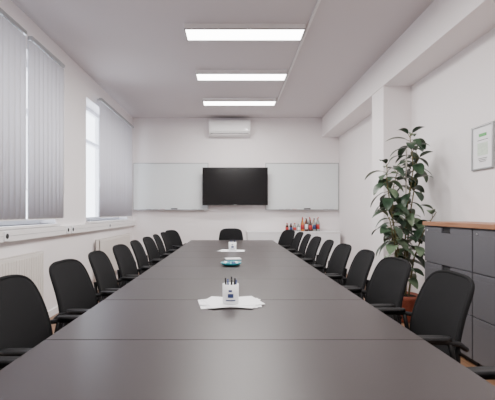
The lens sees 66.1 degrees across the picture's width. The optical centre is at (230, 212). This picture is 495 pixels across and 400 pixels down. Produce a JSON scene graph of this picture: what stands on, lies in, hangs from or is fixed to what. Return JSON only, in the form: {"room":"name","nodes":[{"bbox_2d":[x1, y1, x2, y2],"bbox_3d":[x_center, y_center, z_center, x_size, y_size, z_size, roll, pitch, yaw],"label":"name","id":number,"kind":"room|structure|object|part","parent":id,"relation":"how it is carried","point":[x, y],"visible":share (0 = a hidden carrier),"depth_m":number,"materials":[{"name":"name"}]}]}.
{"room":"conference room","nodes":[
{"label":"conference room","id":0,"kind":"room"},
{"bbox_2d":[0,0,132,310],"bbox_3d":[-2.330,-0.430,3.420,0.300,3.360,10.040,0,0,0],"label":"wall","id":1,"kind":"structure","parent":0,"point":[81,91],"depth_m":5.23,"materials":[{"name":"paint"}]},
{"bbox_2d":[0,8,26,220],"bbox_3d":[-2.118,-0.890,2.473,0.122,1.930,2.766,0,0,0],"label":"vertical blind","id":2,"kind":"object","parent":1,"relation":"attached to","point":[13,188],"visible":1,"depth_m":3.62,"materials":[{"name":"fabric"}]},
{"bbox_2d":[0,62,39,225],"bbox_3d":[-2.390,-0.810,2.960,0.100,1.880,3.520,0,0,0],"label":"window","id":3,"kind":"structure","parent":1,"relation":"in","point":[26,221],"depth_m":4.31,"materials":[{"name":"plastic"}]},
{"bbox_2d":[0,223,60,229],"bbox_3d":[-2.250,0.145,2.960,0.240,0.030,3.600,0,0,0],"label":"window sill","id":4,"kind":"structure","parent":1,"relation":"attached to","point":[23,226],"depth_m":4.04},
{"bbox_2d":[27,36,64,219],"bbox_3d":[-2.118,-0.890,4.325,0.122,1.930,0.810,0,0,0],"label":"vertical blind","id":5,"kind":"object","parent":1,"relation":"attached to","point":[45,72],"visible":1,"depth_m":4.27,"materials":[{"name":"fabric"}]},
{"bbox_2d":[0,220,134,242],"bbox_3d":[-2.146,0.220,3.470,0.068,0.110,9.940,0,0,0],"label":"cable trunking","id":6,"kind":"object","parent":1,"relation":"attached to","point":[28,233],"visible":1,"depth_m":4.58,"materials":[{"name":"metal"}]},
{"bbox_2d":[48,274,117,316],"bbox_3d":[-2.172,1.210,3.413,0.015,0.080,10.025,0,0,0],"label":"baseboard","id":7,"kind":"structure","parent":1,"relation":"attached to","point":[53,311],"depth_m":4.66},
{"bbox_2d":[86,106,117,220],"bbox_3d":[-2.390,-0.810,6.860,0.100,1.880,2.280,0,0,0],"label":"window","id":8,"kind":"structure","parent":1,"relation":"in","point":[90,112],"depth_m":6.80,"materials":[{"name":"plastic"}]},
{"bbox_2d":[85,219,129,223],"bbox_3d":[-2.250,0.145,6.860,0.240,0.030,2.360,0,0,0],"label":"window sill","id":9,"kind":"structure","parent":1,"relation":"attached to","point":[113,220],"depth_m":6.59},
{"bbox_2d":[97,98,133,217],"bbox_3d":[-2.118,-0.890,7.059,0.122,1.930,2.041,0,0,0],"label":"vertical blind","id":10,"kind":"object","parent":1,"relation":"attached to","point":[115,132],"visible":1,"depth_m":6.79,"materials":[{"name":"fabric"}]},
{"bbox_2d":[11,0,433,117],"bbox_3d":[0.060,-2.185,3.420,5.080,0.150,10.440,0,0,0],"label":"ceiling","id":11,"kind":"structure","parent":0,"point":[139,52],"depth_m":4.87,"materials":[{"name":"paint"}]},
{"bbox_2d":[203,98,275,105],"bbox_3d":[0.155,-2.077,7.100,1.350,0.065,0.280,0,0,0],"label":"ceiling light fixture","id":12,"kind":"object","parent":11,"relation":"attached to","point":[206,101],"depth_m":6.97,"materials":[{"name":"white plastic"}]},
{"bbox_2d":[196,70,286,80],"bbox_3d":[0.155,-2.077,5.730,1.350,0.065,0.280,0,0,0],"label":"ceiling light fixture","id":13,"kind":"object","parent":11,"relation":"attached to","point":[202,75],"depth_m":5.66,"materials":[{"name":"white plastic"}]},
{"bbox_2d":[184,23,305,40],"bbox_3d":[0.155,-2.077,4.370,1.350,0.065,0.280,0,0,0],"label":"ceiling light fixture","id":14,"kind":"object","parent":11,"relation":"attached to","point":[193,31],"depth_m":4.29,"materials":[{"name":"white plastic"}]},
{"bbox_2d":[276,0,320,102],"bbox_3d":[0.858,-2.100,2.850,0.055,0.020,8.700,0,0,0],"label":"trim","id":15,"kind":"structure","parent":11,"relation":"attached to","point":[318,1],"depth_m":4.70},
{"bbox_2d":[322,0,494,136],"bbox_3d":[2.210,-1.900,3.420,0.380,0.420,10.040,0,0,0],"label":"ceiling beam","id":16,"kind":"structure","parent":11,"relation":"attached to","point":[445,28],"depth_m":4.23,"materials":[{"name":"paint"}]},
{"bbox_2d":[133,118,338,265],"bbox_3d":[0.060,-0.430,8.540,5.080,3.360,0.200,0,0,0],"label":"wall","id":17,"kind":"structure","parent":0,"point":[155,140],"depth_m":8.44,"materials":[{"name":"paint"}]},
{"bbox_2d":[133,163,207,209],"bbox_3d":[-1.335,-0.585,8.390,1.670,1.051,0.095,0,0,0],"label":"whiteboard","id":18,"kind":"object","parent":17,"relation":"attached to","point":[156,186],"visible":0.96,"depth_m":8.42,"materials":[{"name":"ceramic"}]},
{"bbox_2d":[209,120,249,136],"bbox_3d":[-0.030,-1.857,8.334,0.900,0.354,0.209,0,0,0],"label":"air conditioner","id":19,"kind":"object","parent":17,"relation":"attached to","point":[217,128],"visible":1,"depth_m":8.23,"materials":[{"name":"plastic"}]},
{"bbox_2d":[202,167,267,204],"bbox_3d":[0.090,-0.580,8.337,1.420,0.820,0.202,0,0,0],"label":"wall-mounted television","id":20,"kind":"object","parent":17,"relation":"attached to","point":[220,185],"visible":1,"depth_m":8.24,"materials":[{"name":"black plastic"}]},
{"bbox_2d":[234,205,235,227],"bbox_3d":[0.092,0.015,8.430,0.045,0.730,0.020,0,0,0],"label":"trim","id":21,"kind":"structure","parent":17,"relation":"attached to","point":[234,205],"depth_m":8.42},
{"bbox_2d":[265,163,338,209],"bbox_3d":[1.575,-0.585,8.390,1.630,1.051,0.095,0,0,0],"label":"whiteboard","id":22,"kind":"object","parent":17,"relation":"attached to","point":[291,186],"visible":0.99,"depth_m":8.42,"materials":[{"name":"ceramic"}]},
{"bbox_2d":[50,272,494,385],"bbox_3d":[0.060,1.300,3.420,5.080,0.100,10.440,0,0,0],"label":"floor","id":23,"kind":"structure","parent":0,"point":[463,361],"depth_m":3.20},
{"bbox_2d":[0,356,19,368],"bbox_3d":[-0.808,0.778,1.200,0.602,0.944,0.562,0,0,0],"label":"chair","id":24,"kind":"object","parent":23,"relation":"on","point":[4,360],"visible":0.14,"depth_m":1.44,"materials":[{"name":"plastic"}]},
{"bbox_2d":[0,251,43,299],"bbox_3d":[-2.122,0.835,3.153,0.113,0.830,2.094,0,0,0],"label":"radiator","id":25,"kind":"object","parent":23,"relation":"on","point":[30,265],"visible":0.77,"depth_m":3.88,"materials":[{"name":"metal"}]},
{"bbox_2d":[0,274,80,369],"bbox_3d":[-0.808,0.778,1.800,0.602,0.944,0.562,0,0,0],"label":"chair","id":26,"kind":"object","parent":23,"relation":"on","point":[25,322],"visible":0.41,"depth_m":1.87,"materials":[{"name":"fabric"}]},
{"bbox_2d":[49,259,115,329],"bbox_3d":[-0.808,0.778,2.442,0.602,0.944,0.562,0,0,3],"label":"chair","id":27,"kind":"object","parent":23,"relation":"on","point":[73,287],"visible":0.45,"depth_m":2.46,"materials":[{"name":"fabric"}]},
{"bbox_2d":[88,250,135,303],"bbox_3d":[-0.808,0.778,3.048,0.602,0.944,0.562,0,0,-3],"label":"chair","id":28,"kind":"object","parent":23,"relation":"on","point":[101,265],"visible":0.39,"depth_m":3.07,"materials":[{"name":"fabric"}]},
{"bbox_2d":[94,233,129,281],"bbox_3d":[-2.122,0.835,6.853,0.113,0.830,1.894,0,0,0],"label":"radiator","id":29,"kind":"object","parent":23,"relation":"on","point":[105,245],"visible":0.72,"depth_m":6.58,"materials":[{"name":"metal"}]},
{"bbox_2d":[112,244,150,286],"bbox_3d":[-0.808,0.778,3.661,0.602,0.944,0.562,0,0,2],"label":"chair","id":30,"kind":"object","parent":23,"relation":"on","point":[126,263],"visible":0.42,"depth_m":3.69,"materials":[{"name":"fabric"}]},
{"bbox_2d":[130,240,160,273],"bbox_3d":[-0.808,0.778,4.259,0.602,0.944,0.562,0,0,-2],"label":"chair","id":31,"kind":"object","parent":23,"relation":"on","point":[139,252],"visible":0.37,"depth_m":4.32,"materials":[{"name":"fabric"}]},
{"bbox_2d":[143,237,169,265],"bbox_3d":[-0.808,0.778,4.862,0.602,0.944,0.562,0,0,3],"label":"chair","id":32,"kind":"object","parent":23,"relation":"on","point":[151,248],"visible":0.33,"depth_m":4.92,"materials":[{"name":"fabric"}]},
{"bbox_2d":[153,234,175,258],"bbox_3d":[-0.808,0.778,5.459,0.602,0.944,0.562,0,0,-2],"label":"chair","id":33,"kind":"object","parent":23,"relation":"on","point":[159,243],"visible":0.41,"depth_m":5.55,"materials":[{"name":"fabric"}]},
{"bbox_2d":[160,232,181,253],"bbox_3d":[-0.808,0.778,6.061,0.602,0.944,0.562,0,0,2],"label":"chair","id":34,"kind":"object","parent":23,"relation":"on","point":[166,239],"visible":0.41,"depth_m":6.14,"materials":[{"name":"fabric"}]},
{"bbox_2d":[165,230,185,247],"bbox_3d":[-0.830,0.778,6.712,0.602,0.944,0.562,0,0,22],"label":"chair","id":35,"kind":"object","parent":23,"relation":"on","point":[175,238],"visible":0.31,"depth_m":6.87,"materials":[{"name":"fabric"}]},
{"bbox_2d":[219,228,242,239],"bbox_3d":[0.000,0.778,7.303,0.562,0.944,0.602,0,0,0],"label":"chair","id":36,"kind":"object","parent":23,"relation":"on","point":[227,233],"visible":0.32,"depth_m":7.53,"materials":[{"name":"fabric"}]},
{"bbox_2d":[0,240,494,399],"bbox_3d":[0.014,0.875,3.915,1.498,0.750,6.206,0,0,0],"label":"conference table","id":37,"kind":"object","parent":23,"relation":"on","point":[312,337],"visible":0.88,"depth_m":1.45,"materials":[{"name":"laminate"}]},
{"bbox_2d":[221,261,240,265],"bbox_3d":[0.000,0.480,3.620,0.200,0.040,0.200,0,0,0],"label":"dish","id":38,"kind":"object","parent":37,"relation":"on","point":[226,263],"visible":1,"depth_m":3.57,"materials":[{"name":"teal ceramic"}]},
{"bbox_2d":[225,257,240,261],"bbox_3d":[0.020,0.482,3.920,0.162,0.035,0.082,0,0,-11],"label":"box","id":39,"kind":"object","parent":38,"relation":"in","point":[239,258],"visible":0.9,"depth_m":3.88,"materials":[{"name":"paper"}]},
{"bbox_2d":[198,296,264,308],"bbox_3d":[-0.003,0.495,2.106,0.376,0.009,0.293,0,0,0],"label":"paper stack","id":40,"kind":"object","parent":37,"relation":"on","point":[213,302],"visible":0.79,"depth_m":2.06,"materials":[{"name":"white paper"}]},
{"bbox_2d":[223,277,238,304],"bbox_3d":[-0.002,0.421,2.070,0.088,0.138,0.088,0,0,0],"label":"pen cup","id":41,"kind":"object","parent":40,"relation":"on","point":[230,289],"visible":1,"depth_m":2.04,"materials":[{"name":"plastic"}]},
{"bbox_2d":[219,249,244,251],"bbox_3d":[0.013,0.496,4.989,0.353,0.008,0.265,0,0,12],"label":"paper stack","id":42,"kind":"object","parent":37,"relation":"on","point":[222,250],"visible":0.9,"depth_m":4.99,"materials":[{"name":"white paper"}]},
{"bbox_2d":[229,239,235,250],"bbox_3d":[0.020,0.419,5.000,0.100,0.144,0.100,0,0,0],"label":"pen cup","id":43,"kind":"object","parent":42,"relation":"on","point":[232,245],"visible":1,"depth_m":4.96,"materials":[{"name":"plastic"}]},
{"bbox_2d":[278,230,294,248],"bbox_3d":[0.810,0.778,6.792,0.602,0.944,0.562,0,0,-22],"label":"chair","id":44,"kind":"object","parent":23,"relation":"on","point":[286,238],"visible":0.3,"depth_m":6.89,"materials":[{"name":"fabric"}]},
{"bbox_2d":[282,232,302,252],"bbox_3d":[0.853,0.778,6.141,0.602,0.944,0.562,0,0,-2],"label":"chair","id":45,"kind":"object","parent":23,"relation":"on","point":[296,241],"visible":0.31,"depth_m":6.23,"materials":[{"name":"fabric"}]},
{"bbox_2d":[246,231,340,271],"bbox_3d":[1.325,0.820,8.190,1.970,0.860,0.460,0,0,0],"label":"sideboard","id":46,"kind":"object","parent":23,"relation":"on","point":[251,235],"visible":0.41,"depth_m":7.98,"materials":[{"name":"plastic"}]},
{"bbox_2d":[285,217,319,230],"bbox_3d":[1.544,0.240,8.220,0.753,0.300,0.265,0,0,0],"label":"bottles","id":47,"kind":"object","parent":46,"relation":"on","point":[307,226],"visible":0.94,"depth_m":8.10,"materials":[{"name":"multicoloured glass"}]},
{"bbox_2d":[287,234,310,257],"bbox_3d":[0.853,0.778,5.539,0.602,0.944,0.562,0,0,2],"label":"chair","id":48,"kind":"object","parent":23,"relation":"on","point":[306,238],"visible":0.33,"depth_m":5.62,"materials":[{"name":"fabric"}]},
{"bbox_2d":[294,236,320,264],"bbox_3d":[0.853,0.778,4.941,0.602,0.944,0.562,0,0,-2],"label":"chair","id":49,"kind":"object","parent":23,"relation":"on","point":[311,251],"visible":0.34,"depth_m":4.99,"materials":[{"name":"fabric"}]},
{"bbox_2d":[302,239,333,272],"bbox_3d":[0.853,0.778,4.338,0.602,0.944,0.562,0,0,3],"label":"chair","id":50,"kind":"object","parent":23,"relation":"on","point":[325,250],"visible":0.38,"depth_m":4.40,"materials":[{"name":"fabric"}]},
{"bbox_2d":[312,243,351,285],"bbox_3d":[0.853,0.778,3.741,0.602,0.944,0.562,0,0,-2],"label":"chair","id":51,"kind":"object","parent":23,"relation":"on","point":[337,263],"visible":0.42,"depth_m":3.77,"materials":[{"name":"fabric"}]},
{"bbox_2d":[326,249,374,297],"bbox_3d":[0.853,0.778,3.148,0.602,0.944,0.562,0,0,3],"label":"chair","id":52,"kind":"object","parent":23,"relation":"on","point":[360,267],"visible":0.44,"depth_m":3.18,"materials":[{"name":"fabric"}]},
{"bbox_2d":[346,257,410,323],"bbox_3d":[0.853,0.778,2.562,0.602,0.944,0.562,0,0,-3],"label":"chair","id":53,"kind":"object","parent":23,"relation":"on","point":[388,281],"visible":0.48,"depth_m":2.59,"materials":[{"name":"fabric"}]},
{"bbox_2d":[372,86,410,291],"bbox_3d":[2.215,-0.220,5.265,0.370,2.940,0.410,0,0,0],"label":"pillar","id":54,"kind":"structure","parent":23,"relation":"on","point":[391,105],"depth_m":5.06,"materials":[{"name":"paint"}]},
{"bbox_2d":[365,126,436,322],"bbox_3d":[1.977,0.135,4.371,0.806,2.230,0.784,0,0,0],"label":"rubber plant","id":55,"kind":"object","parent":23,"relation":"on","point":[407,223],"visible":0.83,"depth_m":4.34,"materials":[{"name":"green plant"}]},
{"bbox_3d":[2.000,1.095,4.420,0.360,0.310,0.360,0,0,0],"label":"pot","id":56,"kind":"part","parent":55,"relation":"part of","materials":[{"name":"ceramic"}]},
{"bbox_2d":[375,270,474,362],"bbox_3d":[0.873,0.778,1.968,0.602,0.944,0.562,0,0,3],"label":"chair","id":57,"kind":"object","parent":23,"relation":"on","point":[442,304],"visible":0.52,"depth_m":1.95,"materials":[{"name":"fabric"}]},
{"bbox_2d":[425,225,479,365],"bbox_3d":[2.167,0.688,3.470,0.426,1.125,0.756,0,0,0],"label":"filing cabinet","id":58,"kind":"object","parent":23,"relation":"on","point":[446,248],"visible":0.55,"depth_m":3.33,"materials":[{"name":"grey metal"}]},
{"bbox_2d":[423,221,494,229],"bbox_3d":[2.165,0.104,2.705,0.440,0.038,2.310,0,0,0],"label":"countertop","id":59,"kind":"structure","parent":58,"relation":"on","point":[463,224],"depth_m":3.31,"materials":[{"name":"brown wood"}]},
{"bbox_2d":[466,366,494,379],"bbox_3d":[0.903,0.778,1.101,0.602,0.944,0.562,0,0,-2],"label":"chair","id":60,"kind":"object","parent":23,"relation":"on","point":[486,372],"visible":0.18,"depth_m":1.35,"materials":[{"name":"plastic"}]},
{"bbox_2d":[473,228,494,365],"bbox_3d":[2.167,0.688,2.705,0.426,1.125,0.756,0,0,0],"label":"filing cabinet","id":61,"kind":"object","parent":23,"relation":"on","point":[483,239],"visible":0.98,"depth_m":2.94,"materials":[{"name":"grey metal"}]},
{"bbox_2d":[339,27,494,292],"bbox_3d":[2.500,-0.430,3.420,0.200,3.360,10.040,0,0,0],"label":"wall","id":62,"kind":"structure","parent":0,"point":[458,96],"depth_m":4.33,"materials":[{"name":"paint"}]},
{"bbox_2d":[471,121,493,170],"bbox_3d":[2.390,-0.627,3.615,0.017,0.425,0.310,0,0,0],"label":"framed certificate","id":63,"kind":"object","parent":62,"relation":"attached to","point":[482,136],"visible":1,"depth_m":3.62,"materials":[{"name":"paper"}]}
]}

